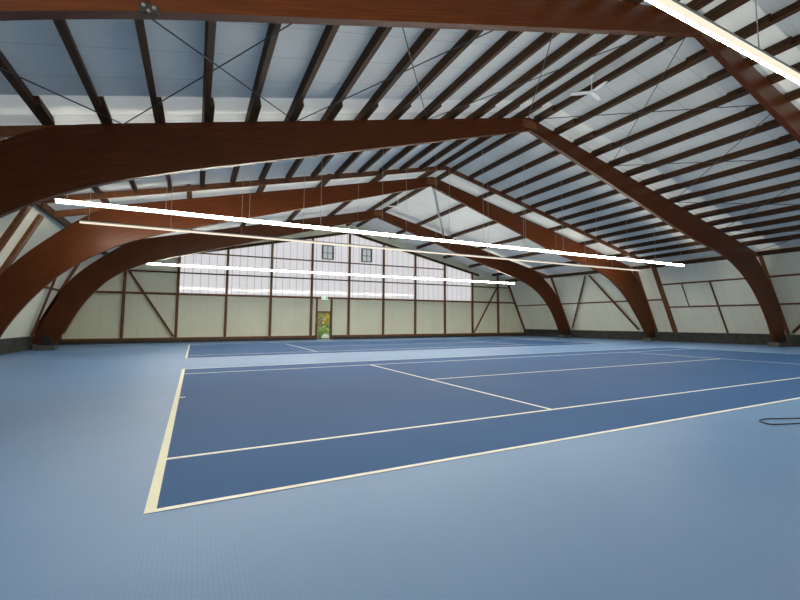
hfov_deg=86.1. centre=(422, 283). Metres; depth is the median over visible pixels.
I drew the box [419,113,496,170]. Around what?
rafter
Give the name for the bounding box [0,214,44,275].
timber post
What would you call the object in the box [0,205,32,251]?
timber post
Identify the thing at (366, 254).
window
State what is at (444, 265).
timber post
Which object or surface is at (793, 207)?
roof purlin
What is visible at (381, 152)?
rafter
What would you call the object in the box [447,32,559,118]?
rafter
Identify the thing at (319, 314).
shrub
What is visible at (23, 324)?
wall
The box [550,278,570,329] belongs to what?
timber post
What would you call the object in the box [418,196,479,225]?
roof purlin
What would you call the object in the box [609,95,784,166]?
rafter
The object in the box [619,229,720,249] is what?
roof purlin
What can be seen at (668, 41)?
rafter
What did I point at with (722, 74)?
rafter
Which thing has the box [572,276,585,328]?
brace
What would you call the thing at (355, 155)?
rafter
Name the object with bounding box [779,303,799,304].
timber girt
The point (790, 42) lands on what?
rafter
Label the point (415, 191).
roof purlin
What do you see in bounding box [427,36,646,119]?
rod
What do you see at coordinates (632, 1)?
roof purlin
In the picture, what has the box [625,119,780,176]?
rafter
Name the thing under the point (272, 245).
timber post
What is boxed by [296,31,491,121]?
rod
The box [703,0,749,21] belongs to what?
rafter
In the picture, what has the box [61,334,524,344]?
baseboard
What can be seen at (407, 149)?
rafter
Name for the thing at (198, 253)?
rail
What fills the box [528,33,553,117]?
rod
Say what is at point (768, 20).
rafter
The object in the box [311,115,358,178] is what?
rafter
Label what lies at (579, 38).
rafter
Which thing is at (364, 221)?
roof purlin
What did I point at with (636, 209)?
roof purlin
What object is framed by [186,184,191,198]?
roof purlin
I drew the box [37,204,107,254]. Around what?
beam
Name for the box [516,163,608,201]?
roof purlin
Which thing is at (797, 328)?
brace
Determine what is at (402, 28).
rod
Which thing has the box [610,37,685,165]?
rod
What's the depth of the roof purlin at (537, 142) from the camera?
20.28 m
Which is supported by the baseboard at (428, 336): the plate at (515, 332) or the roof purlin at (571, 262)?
the plate at (515, 332)
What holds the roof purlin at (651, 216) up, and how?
attached to the arch at (39, 163)
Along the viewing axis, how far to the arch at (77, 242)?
18.33 m
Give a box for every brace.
[31,278,56,334]
[128,271,173,336]
[474,288,496,332]
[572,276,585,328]
[589,275,639,329]
[792,324,799,333]
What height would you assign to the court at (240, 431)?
0.004 m
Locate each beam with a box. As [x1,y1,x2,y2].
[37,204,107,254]
[506,265,650,281]
[652,246,799,267]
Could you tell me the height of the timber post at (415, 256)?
7.000 m
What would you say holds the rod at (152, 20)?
attached to the arch at (613, 17)
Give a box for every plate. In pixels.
[61,335,315,341]
[332,332,524,336]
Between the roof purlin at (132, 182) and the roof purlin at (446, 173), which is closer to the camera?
the roof purlin at (132, 182)
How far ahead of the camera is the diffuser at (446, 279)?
29.58 m
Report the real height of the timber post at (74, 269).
4.648 m
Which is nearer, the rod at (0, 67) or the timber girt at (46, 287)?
the rod at (0, 67)
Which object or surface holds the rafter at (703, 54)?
attached to the arch at (39, 163)
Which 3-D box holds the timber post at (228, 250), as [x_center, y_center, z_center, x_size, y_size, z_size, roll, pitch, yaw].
[-14.111,0.641,30.851,0.170,6.312,0.149,3,-6,-28]
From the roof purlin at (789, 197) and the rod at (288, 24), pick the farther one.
the roof purlin at (789, 197)
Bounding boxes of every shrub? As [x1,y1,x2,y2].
[317,326,328,337]
[318,313,322,326]
[323,313,329,327]
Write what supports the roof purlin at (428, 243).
attached to the arch at (84, 284)
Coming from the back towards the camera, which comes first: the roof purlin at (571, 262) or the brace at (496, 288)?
the brace at (496, 288)
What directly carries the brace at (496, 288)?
on the plate at (515, 332)
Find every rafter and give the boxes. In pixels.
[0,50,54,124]
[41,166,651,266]
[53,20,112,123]
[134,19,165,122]
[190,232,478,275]
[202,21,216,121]
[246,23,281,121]
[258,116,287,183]
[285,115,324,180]
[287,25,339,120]
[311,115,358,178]
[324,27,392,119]
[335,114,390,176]
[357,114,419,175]
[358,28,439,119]
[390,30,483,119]
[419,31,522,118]
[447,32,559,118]
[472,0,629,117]
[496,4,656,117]
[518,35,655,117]
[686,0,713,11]
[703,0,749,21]
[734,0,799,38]
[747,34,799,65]
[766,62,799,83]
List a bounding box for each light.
[55,143,683,265]
[79,168,639,270]
[147,220,513,283]
[646,0,799,84]
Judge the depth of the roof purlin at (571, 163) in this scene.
21.34 m
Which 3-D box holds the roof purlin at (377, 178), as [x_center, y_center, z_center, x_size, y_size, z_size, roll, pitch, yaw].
[-2.075,-5.430,21.537,0.209,0.256,1.374,3,-6,-28]
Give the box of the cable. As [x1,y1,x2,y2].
[759,418,799,424]
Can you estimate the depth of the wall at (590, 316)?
29.36 m
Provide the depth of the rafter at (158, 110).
8.65 m
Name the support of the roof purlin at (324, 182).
attached to the arch at (77, 242)
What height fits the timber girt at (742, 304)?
0.100 m
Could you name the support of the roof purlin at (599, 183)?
attached to the arch at (39, 163)
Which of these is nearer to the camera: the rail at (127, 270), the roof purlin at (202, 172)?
the roof purlin at (202, 172)
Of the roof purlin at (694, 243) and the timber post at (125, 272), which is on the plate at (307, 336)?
the timber post at (125, 272)
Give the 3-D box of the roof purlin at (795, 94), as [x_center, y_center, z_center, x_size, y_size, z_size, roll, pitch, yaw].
[12.861,-6.045,10.533,0.277,0.249,6.424,3,-6,-28]
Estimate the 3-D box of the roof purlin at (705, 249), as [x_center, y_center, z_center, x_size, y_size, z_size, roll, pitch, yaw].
[16.513,-1.970,26.626,0.179,0.249,6.314,3,-6,-28]
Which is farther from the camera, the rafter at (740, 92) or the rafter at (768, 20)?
the rafter at (740, 92)
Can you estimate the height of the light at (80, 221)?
4.858 m
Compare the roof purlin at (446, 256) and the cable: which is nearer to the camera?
the cable
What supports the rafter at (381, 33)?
attached to the arch at (39, 163)
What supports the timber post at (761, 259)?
attached to the wall at (590, 316)
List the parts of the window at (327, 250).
pane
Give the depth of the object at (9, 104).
11.99 m
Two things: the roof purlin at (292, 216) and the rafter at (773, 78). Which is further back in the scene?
the roof purlin at (292, 216)
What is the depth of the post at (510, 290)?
43.16 m
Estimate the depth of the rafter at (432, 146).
19.17 m
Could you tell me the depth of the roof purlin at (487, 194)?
24.68 m
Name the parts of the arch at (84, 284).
ridge plate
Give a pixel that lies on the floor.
(706, 507)
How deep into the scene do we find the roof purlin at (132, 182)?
15.18 m
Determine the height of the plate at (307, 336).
0.150 m
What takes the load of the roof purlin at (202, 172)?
attached to the arch at (39, 163)
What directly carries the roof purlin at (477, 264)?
attached to the arch at (84, 284)
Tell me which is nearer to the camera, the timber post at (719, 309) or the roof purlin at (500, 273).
the timber post at (719, 309)
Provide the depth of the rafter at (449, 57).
11.46 m
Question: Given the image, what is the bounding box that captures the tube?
[432,188,443,237]
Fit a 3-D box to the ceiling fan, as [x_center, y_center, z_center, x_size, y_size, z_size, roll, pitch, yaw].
[5.710,-6.619,14.127,1.197,0.658,1.142,3,-6,-28]
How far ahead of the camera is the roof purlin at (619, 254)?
29.60 m
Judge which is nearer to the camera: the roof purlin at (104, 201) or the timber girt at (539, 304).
the roof purlin at (104, 201)
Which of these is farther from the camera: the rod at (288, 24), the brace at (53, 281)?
the brace at (53, 281)
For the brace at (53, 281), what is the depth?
20.54 m
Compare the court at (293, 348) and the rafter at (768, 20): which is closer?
the rafter at (768, 20)
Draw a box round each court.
[144,347,799,513]
[185,338,599,357]
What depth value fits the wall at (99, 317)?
32.15 m
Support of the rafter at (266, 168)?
attached to the arch at (39, 163)
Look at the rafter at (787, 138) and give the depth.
16.85 m
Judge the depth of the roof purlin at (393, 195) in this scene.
27.95 m
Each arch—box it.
[0,0,799,143]
[0,118,790,346]
[0,177,658,340]
[32,210,571,349]
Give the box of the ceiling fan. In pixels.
[570,74,607,99]
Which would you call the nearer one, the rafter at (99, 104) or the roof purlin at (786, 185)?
the rafter at (99, 104)
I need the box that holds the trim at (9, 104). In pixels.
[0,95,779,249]
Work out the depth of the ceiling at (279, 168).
22.41 m
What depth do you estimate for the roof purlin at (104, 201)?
16.10 m
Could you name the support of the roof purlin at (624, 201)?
attached to the arch at (39, 163)
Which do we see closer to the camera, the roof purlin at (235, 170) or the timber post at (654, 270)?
the roof purlin at (235, 170)
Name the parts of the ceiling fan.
blade, blade, blade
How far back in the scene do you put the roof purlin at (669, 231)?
25.69 m
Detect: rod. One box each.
[0,67,122,124]
[123,24,291,124]
[152,20,295,121]
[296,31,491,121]
[402,28,426,118]
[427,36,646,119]
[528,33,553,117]
[532,104,760,119]
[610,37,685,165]
[611,158,799,165]
[672,114,770,201]
[674,202,798,204]
[720,182,799,230]
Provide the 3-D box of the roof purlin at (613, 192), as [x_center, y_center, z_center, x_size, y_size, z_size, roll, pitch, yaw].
[8.843,-4.434,22.766,0.179,0.249,6.314,3,-6,-28]
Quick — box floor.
[0,336,799,599]
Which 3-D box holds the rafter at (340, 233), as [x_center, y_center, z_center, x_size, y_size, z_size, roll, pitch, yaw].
[-5.991,-2.801,35.433,26.020,3.117,0.100,3,-6,-28]
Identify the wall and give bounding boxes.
[0,205,103,338]
[62,223,523,338]
[179,234,470,300]
[506,245,799,334]
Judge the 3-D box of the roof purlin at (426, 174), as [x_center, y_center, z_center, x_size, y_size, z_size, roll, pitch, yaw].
[0.471,-6.007,22.941,0.209,0.256,1.374,3,-6,-28]
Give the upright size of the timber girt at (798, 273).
0.100 m
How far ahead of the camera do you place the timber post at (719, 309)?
27.81 m
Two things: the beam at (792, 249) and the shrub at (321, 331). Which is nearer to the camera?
the beam at (792, 249)
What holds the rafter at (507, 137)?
attached to the arch at (39, 163)
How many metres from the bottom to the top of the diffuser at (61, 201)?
0.068 m
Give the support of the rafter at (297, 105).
attached to the arch at (613, 17)
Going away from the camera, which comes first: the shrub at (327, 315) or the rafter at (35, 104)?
the rafter at (35, 104)
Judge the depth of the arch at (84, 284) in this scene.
25.11 m
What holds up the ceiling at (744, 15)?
attached to the wall at (590, 316)
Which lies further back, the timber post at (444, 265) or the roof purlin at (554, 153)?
the timber post at (444, 265)
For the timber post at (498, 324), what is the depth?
42.14 m
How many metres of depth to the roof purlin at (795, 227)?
22.00 m
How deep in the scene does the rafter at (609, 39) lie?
13.36 m
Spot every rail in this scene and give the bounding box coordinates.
[95,291,513,303]
[127,270,507,288]
[198,253,443,269]
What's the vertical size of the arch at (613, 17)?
9.420 m
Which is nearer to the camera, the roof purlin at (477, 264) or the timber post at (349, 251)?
the timber post at (349, 251)
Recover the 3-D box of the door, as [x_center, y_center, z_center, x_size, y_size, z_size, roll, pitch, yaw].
[-7.828,2.822,34.056,1.300,3.230,0.230,3,-6,-28]
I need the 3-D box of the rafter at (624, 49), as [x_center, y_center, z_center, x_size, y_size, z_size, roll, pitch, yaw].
[5.356,-6.810,13.898,0.277,0.249,6.394,3,-6,-28]
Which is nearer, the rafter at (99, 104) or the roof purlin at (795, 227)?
the rafter at (99, 104)
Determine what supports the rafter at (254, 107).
attached to the arch at (613, 17)
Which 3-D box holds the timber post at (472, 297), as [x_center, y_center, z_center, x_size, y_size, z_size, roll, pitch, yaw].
[4.793,1.879,40.792,0.170,5.625,0.149,3,-6,-28]
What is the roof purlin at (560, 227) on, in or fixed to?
attached to the arch at (77, 242)
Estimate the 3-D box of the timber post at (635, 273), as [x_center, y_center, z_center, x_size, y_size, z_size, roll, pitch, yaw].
[16.471,1.228,31.592,2.237,4.650,0.320,3,-6,-28]
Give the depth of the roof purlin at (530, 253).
33.74 m
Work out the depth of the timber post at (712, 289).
27.54 m
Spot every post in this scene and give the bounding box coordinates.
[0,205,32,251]
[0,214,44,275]
[30,263,80,335]
[119,271,126,337]
[174,256,180,336]
[223,249,229,336]
[268,244,273,335]
[309,238,313,334]
[347,234,350,334]
[382,245,384,333]
[414,255,416,333]
[444,265,445,332]
[471,274,473,332]
[497,276,499,332]
[507,284,524,328]
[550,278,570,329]
[633,271,657,331]
[651,267,677,331]
[681,284,689,305]
[709,282,718,304]
[718,307,728,332]
[758,256,789,334]
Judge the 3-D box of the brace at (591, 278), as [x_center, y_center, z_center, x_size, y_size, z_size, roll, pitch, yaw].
[15.099,1.445,33.763,3.562,4.445,0.103,-2,-6,24]
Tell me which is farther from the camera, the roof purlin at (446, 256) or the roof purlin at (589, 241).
the roof purlin at (446, 256)
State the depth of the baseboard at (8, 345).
19.72 m
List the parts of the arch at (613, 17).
beam bracket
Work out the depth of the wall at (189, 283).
34.37 m
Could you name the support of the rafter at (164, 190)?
attached to the ceiling at (279, 168)
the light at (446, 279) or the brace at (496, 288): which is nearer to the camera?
the light at (446, 279)
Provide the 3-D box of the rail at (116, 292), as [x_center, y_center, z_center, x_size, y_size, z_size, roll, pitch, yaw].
[-5.912,1.223,35.193,34.397,0.150,0.089,3,-6,-28]
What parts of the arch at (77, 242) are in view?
ridge plate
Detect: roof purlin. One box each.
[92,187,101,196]
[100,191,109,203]
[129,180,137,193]
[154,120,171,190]
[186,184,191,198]
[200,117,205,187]
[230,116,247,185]
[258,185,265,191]
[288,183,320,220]
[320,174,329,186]
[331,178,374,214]
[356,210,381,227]
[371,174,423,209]
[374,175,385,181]
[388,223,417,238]
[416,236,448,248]
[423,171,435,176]
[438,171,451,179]
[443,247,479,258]
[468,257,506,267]
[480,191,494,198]
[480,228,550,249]
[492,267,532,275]
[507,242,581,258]
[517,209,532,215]
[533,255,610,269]
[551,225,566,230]
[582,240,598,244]
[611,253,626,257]
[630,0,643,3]
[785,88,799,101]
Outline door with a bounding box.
[315,299,332,339]
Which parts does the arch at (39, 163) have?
ridge plate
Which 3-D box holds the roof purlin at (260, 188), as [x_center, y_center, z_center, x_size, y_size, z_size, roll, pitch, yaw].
[-7.024,-4.309,18.807,0.209,0.256,1.374,3,-6,-28]
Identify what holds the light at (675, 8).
hanging from the ceiling at (790, 26)
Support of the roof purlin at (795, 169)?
on the arch at (613, 17)
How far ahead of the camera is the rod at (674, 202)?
19.64 m
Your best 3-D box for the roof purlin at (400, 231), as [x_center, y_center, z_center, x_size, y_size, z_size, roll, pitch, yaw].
[-1.568,-4.259,34.744,0.209,0.256,5.774,3,-6,-28]
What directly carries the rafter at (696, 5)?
attached to the arch at (613, 17)
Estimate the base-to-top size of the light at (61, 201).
4.858 m
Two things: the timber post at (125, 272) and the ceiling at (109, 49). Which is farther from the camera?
the timber post at (125, 272)
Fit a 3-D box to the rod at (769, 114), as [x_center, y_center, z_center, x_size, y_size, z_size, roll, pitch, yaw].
[11.721,-4.809,17.104,0.028,1.057,7.537,-1,-5,6]
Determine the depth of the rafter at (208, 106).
9.13 m
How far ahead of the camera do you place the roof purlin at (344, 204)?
27.12 m
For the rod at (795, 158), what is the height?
1.032 m
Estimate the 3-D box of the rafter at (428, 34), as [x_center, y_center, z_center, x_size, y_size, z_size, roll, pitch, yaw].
[-0.398,-5.507,10.723,0.277,0.249,6.394,3,-6,-28]
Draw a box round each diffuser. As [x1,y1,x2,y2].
[56,199,683,265]
[147,263,513,283]
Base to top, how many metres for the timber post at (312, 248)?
7.687 m
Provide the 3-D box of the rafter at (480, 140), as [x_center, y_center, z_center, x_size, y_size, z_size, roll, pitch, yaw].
[2.337,-6.318,19.474,0.180,0.249,6.314,3,-6,-28]
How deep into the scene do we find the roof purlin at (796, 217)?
21.25 m
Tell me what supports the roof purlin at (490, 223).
attached to the arch at (84, 284)
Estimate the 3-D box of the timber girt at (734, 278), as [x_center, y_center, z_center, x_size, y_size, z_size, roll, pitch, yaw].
[18.421,-0.159,27.480,0.080,0.100,6.125,3,-6,-30]
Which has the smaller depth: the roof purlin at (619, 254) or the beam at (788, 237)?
the beam at (788, 237)
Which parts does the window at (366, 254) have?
pane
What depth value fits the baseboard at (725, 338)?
30.45 m
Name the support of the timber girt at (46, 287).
attached to the wall at (23, 324)
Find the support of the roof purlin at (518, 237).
attached to the arch at (84, 284)
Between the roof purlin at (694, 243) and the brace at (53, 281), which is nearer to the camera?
the brace at (53, 281)
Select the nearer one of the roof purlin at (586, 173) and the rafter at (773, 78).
the rafter at (773, 78)
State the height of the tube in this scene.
1.124 m
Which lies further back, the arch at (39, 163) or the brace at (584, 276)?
the brace at (584, 276)
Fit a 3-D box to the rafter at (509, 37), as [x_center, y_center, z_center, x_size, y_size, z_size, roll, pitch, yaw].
[1.520,-5.942,11.782,0.277,0.249,6.394,3,-6,-28]
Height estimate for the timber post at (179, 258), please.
5.625 m
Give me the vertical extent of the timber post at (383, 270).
7.687 m
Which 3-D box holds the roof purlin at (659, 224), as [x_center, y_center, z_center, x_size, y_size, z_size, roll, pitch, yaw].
[12.678,-3.202,24.696,0.179,0.249,6.314,3,-6,-28]
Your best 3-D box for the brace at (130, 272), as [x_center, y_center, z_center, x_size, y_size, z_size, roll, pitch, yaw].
[-18.098,1.385,28.610,2.820,4.389,0.065,3,-6,-28]
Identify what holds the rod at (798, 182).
attached to the arch at (613, 17)
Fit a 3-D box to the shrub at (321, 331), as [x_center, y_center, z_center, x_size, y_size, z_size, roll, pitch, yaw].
[-9.101,4.361,38.572,2.280,1.120,2.265,3,-6,-28]
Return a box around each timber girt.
[45,286,60,291]
[517,304,546,305]
[561,301,626,304]
[662,278,744,284]
[669,304,759,307]
[770,273,799,277]
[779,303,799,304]
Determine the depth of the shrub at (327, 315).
41.57 m
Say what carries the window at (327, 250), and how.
in the wall at (189, 283)
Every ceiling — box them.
[0,0,799,247]
[0,112,758,278]
[679,0,799,103]
[753,0,799,49]
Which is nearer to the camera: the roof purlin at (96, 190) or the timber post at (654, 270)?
the roof purlin at (96, 190)
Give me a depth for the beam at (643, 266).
35.26 m
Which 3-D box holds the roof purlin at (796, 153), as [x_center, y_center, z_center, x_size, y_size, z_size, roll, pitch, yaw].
[12.735,-4.622,17.627,0.277,0.249,6.394,3,-6,-28]
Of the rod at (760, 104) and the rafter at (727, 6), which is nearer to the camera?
the rafter at (727, 6)
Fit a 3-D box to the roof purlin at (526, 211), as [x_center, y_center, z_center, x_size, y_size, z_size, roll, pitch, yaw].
[6.279,-4.357,25.883,0.209,0.256,1.374,3,-6,-28]
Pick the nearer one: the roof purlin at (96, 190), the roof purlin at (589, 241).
the roof purlin at (96, 190)
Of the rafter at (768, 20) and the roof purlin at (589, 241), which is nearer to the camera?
the rafter at (768, 20)
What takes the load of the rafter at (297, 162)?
attached to the arch at (39, 163)
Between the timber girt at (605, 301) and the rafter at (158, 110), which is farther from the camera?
the timber girt at (605, 301)
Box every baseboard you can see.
[0,335,61,354]
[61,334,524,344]
[524,329,799,345]
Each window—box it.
[322,245,333,259]
[361,248,371,261]
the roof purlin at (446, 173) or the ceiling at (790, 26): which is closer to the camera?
the ceiling at (790, 26)
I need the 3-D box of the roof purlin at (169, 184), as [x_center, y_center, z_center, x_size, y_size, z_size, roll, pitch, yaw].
[-8.212,-3.929,13.655,0.180,0.249,6.314,3,-6,-28]
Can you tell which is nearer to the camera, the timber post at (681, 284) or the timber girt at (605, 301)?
the timber post at (681, 284)

